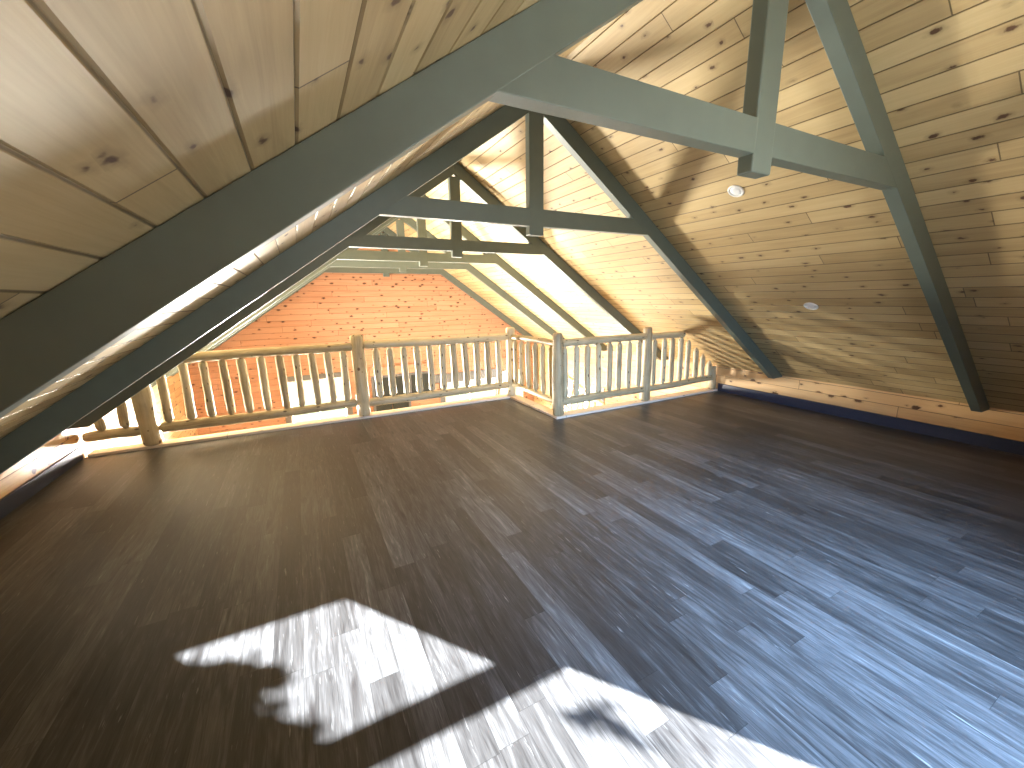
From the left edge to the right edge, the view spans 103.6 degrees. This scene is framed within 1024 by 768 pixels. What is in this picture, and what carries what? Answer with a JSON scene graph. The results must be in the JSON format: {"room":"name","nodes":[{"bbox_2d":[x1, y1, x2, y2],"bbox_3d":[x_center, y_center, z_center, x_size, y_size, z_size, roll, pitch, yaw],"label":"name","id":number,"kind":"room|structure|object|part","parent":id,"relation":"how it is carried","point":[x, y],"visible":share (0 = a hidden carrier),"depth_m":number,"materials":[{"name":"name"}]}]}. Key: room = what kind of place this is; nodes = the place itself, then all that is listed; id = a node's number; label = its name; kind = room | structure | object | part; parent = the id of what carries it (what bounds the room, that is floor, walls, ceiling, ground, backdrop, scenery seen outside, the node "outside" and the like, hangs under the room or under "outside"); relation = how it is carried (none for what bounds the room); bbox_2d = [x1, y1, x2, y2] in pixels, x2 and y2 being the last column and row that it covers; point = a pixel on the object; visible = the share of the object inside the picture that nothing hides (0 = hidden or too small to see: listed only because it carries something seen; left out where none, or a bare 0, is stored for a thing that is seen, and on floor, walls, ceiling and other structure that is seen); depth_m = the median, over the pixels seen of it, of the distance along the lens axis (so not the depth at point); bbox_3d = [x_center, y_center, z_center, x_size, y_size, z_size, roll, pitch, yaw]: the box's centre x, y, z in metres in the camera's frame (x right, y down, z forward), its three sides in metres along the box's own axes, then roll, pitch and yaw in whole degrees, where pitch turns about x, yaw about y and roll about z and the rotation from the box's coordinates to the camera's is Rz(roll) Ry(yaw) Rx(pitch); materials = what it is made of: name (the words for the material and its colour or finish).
{"room":"loft","nodes":[
{"label":"loft","id":0,"kind":"room"},
{"bbox_2d":[0,372,197,498],"bbox_3d":[-4.263,2.046,3.863,0.104,3.166,11.172,-7,13,-27],"label":"wall","id":1,"kind":"structure","parent":0,"point":[69,440],"depth_m":4.33,"materials":[{"name":"brown wood"}]},
{"bbox_2d":[0,447,82,519],"bbox_3d":[-3.103,1.289,1.536,0.018,0.131,6.285,-7,13,-27],"label":"baseboard","id":2,"kind":"structure","parent":1,"relation":"attached to","point":[10,502],"depth_m":3.54,"materials":[{"name":"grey pine"}]},
{"bbox_2d":[88,394,515,457],"bbox_3d":[-2.261,0.617,5.594,5.225,0.330,0.180,-7,13,-27],"label":"trim","id":3,"kind":"structure","parent":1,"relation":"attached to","point":[135,447],"depth_m":5.17,"materials":[{"name":"brown wood"}]},
{"bbox_2d":[188,232,533,435],"bbox_3d":[-3.110,-0.869,10.356,8.431,6.079,0.105,-7,13,-27],"label":"wall","id":4,"kind":"structure","parent":0,"point":[333,307],"depth_m":9.75,"materials":[{"name":"brown wood"}]},
{"bbox_2d":[285,372,352,423],"bbox_3d":[-4.690,0.476,9.795,1.480,1.470,0.160,-7,13,-27],"label":"window","id":5,"kind":"structure","parent":4,"relation":"in","point":[291,379],"depth_m":9.56,"materials":[{"name":"grey paint"}]},
{"bbox_2d":[371,373,411,411],"bbox_3d":[-3.111,0.946,10.622,0.960,2.420,0.074,-7,13,-27],"label":"door","id":6,"kind":"structure","parent":4,"relation":"in","point":[399,377],"depth_m":10.45,"materials":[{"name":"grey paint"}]},
{"bbox_2d":[369,362,428,375],"bbox_3d":[-2.853,-0.390,10.489,1.630,0.220,0.069,-7,13,-27],"label":"trim","id":7,"kind":"structure","parent":4,"relation":"attached to","point":[411,367],"depth_m":10.42,"materials":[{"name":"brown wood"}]},
{"bbox_2d":[409,371,430,392],"bbox_3d":[-2.439,0.027,10.807,0.600,0.720,0.049,-7,13,-27],"label":"window","id":8,"kind":"structure","parent":4,"relation":"in","point":[425,374],"depth_m":10.77,"materials":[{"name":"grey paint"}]},
{"bbox_2d":[435,369,495,382],"bbox_3d":[-1.308,-0.234,11.350,1.910,0.230,0.024,-7,13,-27],"label":"trim","id":9,"kind":"structure","parent":4,"relation":"attached to","point":[472,373],"depth_m":11.29,"materials":[{"name":"paint"}]},
{"bbox_2d":[440,372,496,402],"bbox_3d":[-1.196,0.333,11.633,1.840,1.220,0.160,-7,13,-27],"label":"window","id":10,"kind":"structure","parent":4,"relation":"in","point":[442,399],"depth_m":11.56,"materials":[{"name":"grey paint"}]},
{"bbox_3d":[-1.205,0.330,11.650,1.560,0.940,0.120,-7,13,-27],"label":"frame","id":11,"kind":"part","parent":10,"relation":"part of","materials":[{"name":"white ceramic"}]},
{"bbox_2d":[502,355,532,367],"bbox_3d":[0.107,-0.667,12.014,1.250,0.300,0.069,-7,13,-27],"label":"trim","id":12,"kind":"structure","parent":4,"relation":"attached to","point":[504,360],"depth_m":11.85,"materials":[{"name":"brown wood"}]},
{"bbox_2d":[0,391,1023,767],"bbox_3d":[0.622,1.028,3.483,8.431,0.280,6.305,-7,13,-27],"label":"floor","id":13,"kind":"structure","parent":0,"point":[715,579],"depth_m":2.21,"materials":[{"name":"grey wood"}]},
{"bbox_2d":[82,327,715,445],"bbox_3d":[-0.568,-0.139,5.539,8.382,1.128,1.535,-7,13,-27],"label":"log railing","id":14,"kind":"object","parent":13,"relation":"on","point":[148,427],"visible":0.95,"depth_m":5.51,"materials":[{"name":"beige wood"}]},
{"bbox_3d":[-4.375,0.547,4.436,0.493,0.120,0.122,-7,13,-27],"label":"rail","id":15,"kind":"part","parent":14,"relation":"part of","materials":[{"name":"beige wood"}]},
{"bbox_3d":[-4.105,0.324,4.522,0.199,0.751,0.193,-7,13,-27],"label":"post","id":16,"kind":"part","parent":14,"relation":"part of","materials":[{"name":"beige wood"}]},
{"bbox_3d":[-3.076,0.383,5.082,2.150,0.139,0.128,-7,13,-27],"label":"rail","id":17,"kind":"part","parent":14,"relation":"part of","materials":[{"name":"beige wood"}]},
{"bbox_3d":[-3.000,-0.389,4.967,1.951,0.125,0.134,-7,13,-27],"label":"rail","id":18,"kind":"part","parent":14,"relation":"part of","materials":[{"name":"beige wood"}]},
{"bbox_3d":[-2.075,-0.114,5.523,0.181,1.125,0.187,-7,13,-27],"label":"post","id":19,"kind":"part","parent":14,"relation":"part of","materials":[{"name":"beige wood"}]},
{"bbox_3d":[-1.044,-0.639,5.963,2.200,0.137,0.128,-7,13,-27],"label":"rail","id":20,"kind":"part","parent":14,"relation":"part of","materials":[{"name":"beige wood"}]},
{"bbox_3d":[-1.034,0.139,6.128,2.205,0.123,0.125,-7,13,-27],"label":"rail","id":21,"kind":"part","parent":14,"relation":"part of","materials":[{"name":"beige wood"}]},
{"bbox_3d":[-0.019,-0.363,6.569,0.168,1.116,0.161,-7,13,-27],"label":"post","id":22,"kind":"part","parent":14,"relation":"part of","materials":[{"name":"beige wood"}]},
{"bbox_3d":[0.294,-0.650,5.887,0.092,0.097,1.262,-7,14,-28],"label":"rail","id":23,"kind":"part","parent":14,"relation":"part of","materials":[{"name":"beige wood"}]},
{"bbox_3d":[0.312,0.119,6.054,0.089,0.097,1.262,-7,13,-26],"label":"rail","id":24,"kind":"part","parent":14,"relation":"part of","materials":[{"name":"beige wood"}]},
{"bbox_3d":[0.617,-0.120,5.378,0.173,1.120,0.158,-7,13,-27],"label":"post","id":25,"kind":"part","parent":14,"relation":"part of","materials":[{"name":"beige wood"}]},
{"bbox_3d":[1.334,0.159,5.816,1.486,0.112,0.119,-7,13,-27],"label":"rail","id":26,"kind":"part","parent":14,"relation":"part of","materials":[{"name":"beige wood"}]},
{"bbox_3d":[1.323,-0.620,5.648,1.485,0.114,0.112,-7,13,-27],"label":"rail","id":27,"kind":"part","parent":14,"relation":"part of","materials":[{"name":"beige wood"}]},
{"bbox_3d":[2.039,-0.298,6.104,0.152,1.121,0.155,-7,13,-27],"label":"post","id":28,"kind":"part","parent":14,"relation":"part of","materials":[{"name":"beige wood"}]},
{"bbox_3d":[2.394,-0.748,6.197,0.707,0.109,0.111,-7,13,-27],"label":"rail","id":29,"kind":"part","parent":14,"relation":"part of","materials":[{"name":"beige wood"}]},
{"bbox_3d":[2.732,-0.017,6.530,1.446,0.117,0.105,-7,14,-27],"label":"rail","id":30,"kind":"part","parent":14,"relation":"part of","materials":[{"name":"beige wood"}]},
{"bbox_3d":[3.416,-0.111,6.870,0.139,0.398,0.136,-7,13,-27],"label":"post","id":31,"kind":"part","parent":14,"relation":"part of","materials":[{"name":"beige wood"}]},
{"bbox_2d":[510,395,552,415],"bbox_3d":[0.322,0.459,6.153,0.170,0.330,1.189,-7,13,-27],"label":"trim","id":32,"kind":"structure","parent":13,"relation":"on","point":[546,410],"depth_m":6.07,"materials":[{"name":"brown wood"}]},
{"bbox_2d":[0,0,1023,438],"bbox_3d":[-0.528,-1.446,5.143,8.569,3.052,11.172,-7,13,-27],"label":"ceiling","id":33,"kind":"structure","parent":0,"point":[948,74],"depth_m":2.34,"materials":[{"name":"brown wood"}]},
{"bbox_2d":[170,217,564,375],"bbox_3d":[-2.233,-2.038,8.350,8.425,2.976,0.078,-7,13,-27],"label":"roof truss","id":34,"kind":"object","parent":33,"relation":"attached to","point":[402,265],"visible":0.44,"depth_m":8.24,"materials":[{"name":"green paint"}]},
{"bbox_3d":[-2.245,-2.797,8.188,0.146,1.013,0.078,-7,13,-27],"label":"king post","id":35,"kind":"part","parent":34,"relation":"part of","materials":[{"name":"green paint"}]},
{"bbox_2d":[67,162,668,428],"bbox_3d":[-0.749,-1.469,5.571,8.425,2.976,0.078,-7,13,-27],"label":"roof truss","id":36,"kind":"object","parent":33,"relation":"attached to","point":[455,244],"visible":0.7,"depth_m":5.17,"materials":[{"name":"green paint"}]},
{"bbox_3d":[-0.761,-2.228,5.410,0.146,1.013,0.078,-7,13,-27],"label":"king post","id":37,"kind":"part","parent":36,"relation":"part of","materials":[{"name":"green paint"}]},
{"bbox_2d":[210,227,533,350],"bbox_3d":[-3.066,-2.357,9.908,8.425,2.976,0.078,-7,13,-27],"label":"roof truss","id":38,"kind":"object","parent":33,"relation":"attached to","point":[386,272],"visible":0.38,"depth_m":10.00,"materials":[{"name":"green paint"}]},
{"bbox_3d":[-3.077,-3.116,9.747,0.146,1.013,0.078,-7,13,-27],"label":"king post","id":39,"kind":"part","parent":38,"relation":"part of","materials":[{"name":"green paint"}]},
{"bbox_2d":[151,195,606,387],"bbox_3d":[-1.524,-1.766,7.022,8.425,2.976,0.078,-7,13,-27],"label":"roof truss","id":40,"kind":"object","parent":33,"relation":"attached to","point":[421,256],"visible":0.41,"depth_m":6.90,"materials":[{"name":"green paint"}]},
{"bbox_3d":[-1.536,-2.525,6.861,0.146,1.013,0.078,-7,13,-27],"label":"king post","id":41,"kind":"part","parent":40,"relation":"part of","materials":[{"name":"green paint"}]},
{"bbox_2d":[0,105,781,473],"bbox_3d":[0.214,-1.100,3.768,8.425,2.976,0.078,-7,13,-27],"label":"roof truss","id":42,"kind":"object","parent":33,"relation":"attached to","point":[392,199],"visible":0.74,"depth_m":3.16,"materials":[{"name":"green paint"}]},
{"bbox_3d":[0.202,-1.859,3.607,0.146,1.013,0.078,-7,13,-27],"label":"king post","id":43,"kind":"part","parent":42,"relation":"part of","materials":[{"name":"green paint"}]},
{"bbox_2d":[0,0,989,417],"bbox_3d":[1.163,-0.736,1.992,8.425,2.976,0.078,-7,13,-27],"label":"roof truss","id":44,"kind":"object","parent":33,"relation":"attached to","point":[517,63],"visible":1,"depth_m":1.25,"materials":[{"name":"green paint"}]},
{"bbox_3d":[1.151,-1.495,1.830,0.146,1.013,0.078,-7,13,-27],"label":"king post","id":45,"kind":"part","parent":44,"relation":"part of","materials":[{"name":"green paint"}]},
{"bbox_2d":[727,185,743,196],"bbox_3d":[1.864,-1.605,3.357,0.110,0.080,0.132,-6,13,-23],"label":"recessed light","id":46,"kind":"object","parent":33,"relation":"in","point":[734,190],"visible":1,"depth_m":3.35,"materials":[{"name":"white plastic"}]},
{"bbox_2d":[804,302,817,309],"bbox_3d":[3.106,-0.807,4.187,0.110,0.080,0.132,-6,13,-23],"label":"recessed light","id":47,"kind":"object","parent":33,"relation":"in","point":[811,306],"visible":1,"depth_m":4.18,"materials":[{"name":"white plastic"}]},
{"bbox_2d":[533,343,1023,441],"bbox_3d":[3.298,1.112,7.711,0.104,3.166,11.172,-7,13,-27],"label":"wall","id":48,"kind":"structure","parent":0,"point":[996,422],"depth_m":5.36,"materials":[{"name":"brown wood"}]},
{"bbox_2d":[564,380,604,410],"bbox_3d":[1.875,0.581,10.395,0.160,1.320,1.640,-7,13,-27],"label":"window","id":49,"kind":"structure","parent":48,"relation":"in","point":[592,387],"depth_m":10.34,"materials":[{"name":"grey paint"}]},
{"bbox_3d":[1.893,0.579,10.404,0.120,1.080,1.400,-7,13,-27],"label":"frame","id":50,"kind":"part","parent":49,"relation":"part of","materials":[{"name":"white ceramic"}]},
{"bbox_2d":[550,387,717,418],"bbox_3d":[2.026,0.410,6.265,3.300,0.330,0.180,-7,13,-27],"label":"trim","id":51,"kind":"structure","parent":48,"relation":"attached to","point":[571,413],"depth_m":6.05,"materials":[{"name":"brown wood"}]},
{"bbox_2d":[718,383,1023,455],"bbox_3d":[4.664,0.489,4.740,0.018,0.131,4.931,-7,13,-27],"label":"baseboard","id":52,"kind":"structure","parent":48,"relation":"attached to","point":[996,443],"depth_m":4.87,"materials":[{"name":"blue wood"}]},
{"bbox_3d":[-0.458,3.201,6.132,8.431,0.200,11.132,-7,13,-27],"label":"floor","id":53,"kind":"structure","parent":0,"visible":0},
{"bbox_2d":[564,375,605,410],"bbox_3d":[1.617,1.115,8.867,0.131,2.680,1.953,-7,13,-27],"label":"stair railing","id":54,"kind":"object","parent":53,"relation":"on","point":[599,402],"visible":0.18,"depth_m":8.84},
{"label":"outside","id":55,"kind":"structure","parent":0,"visible":0},
{"bbox_2d":[289,370,599,422],"bbox_3d":[-0.465,3.781,6.287,60.000,0.400,70.000,-7,13,-27],"label":"ground","id":56,"kind":"structure","parent":55,"point":[309,397],"depth_m":20.62,"materials":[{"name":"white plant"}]}
]}

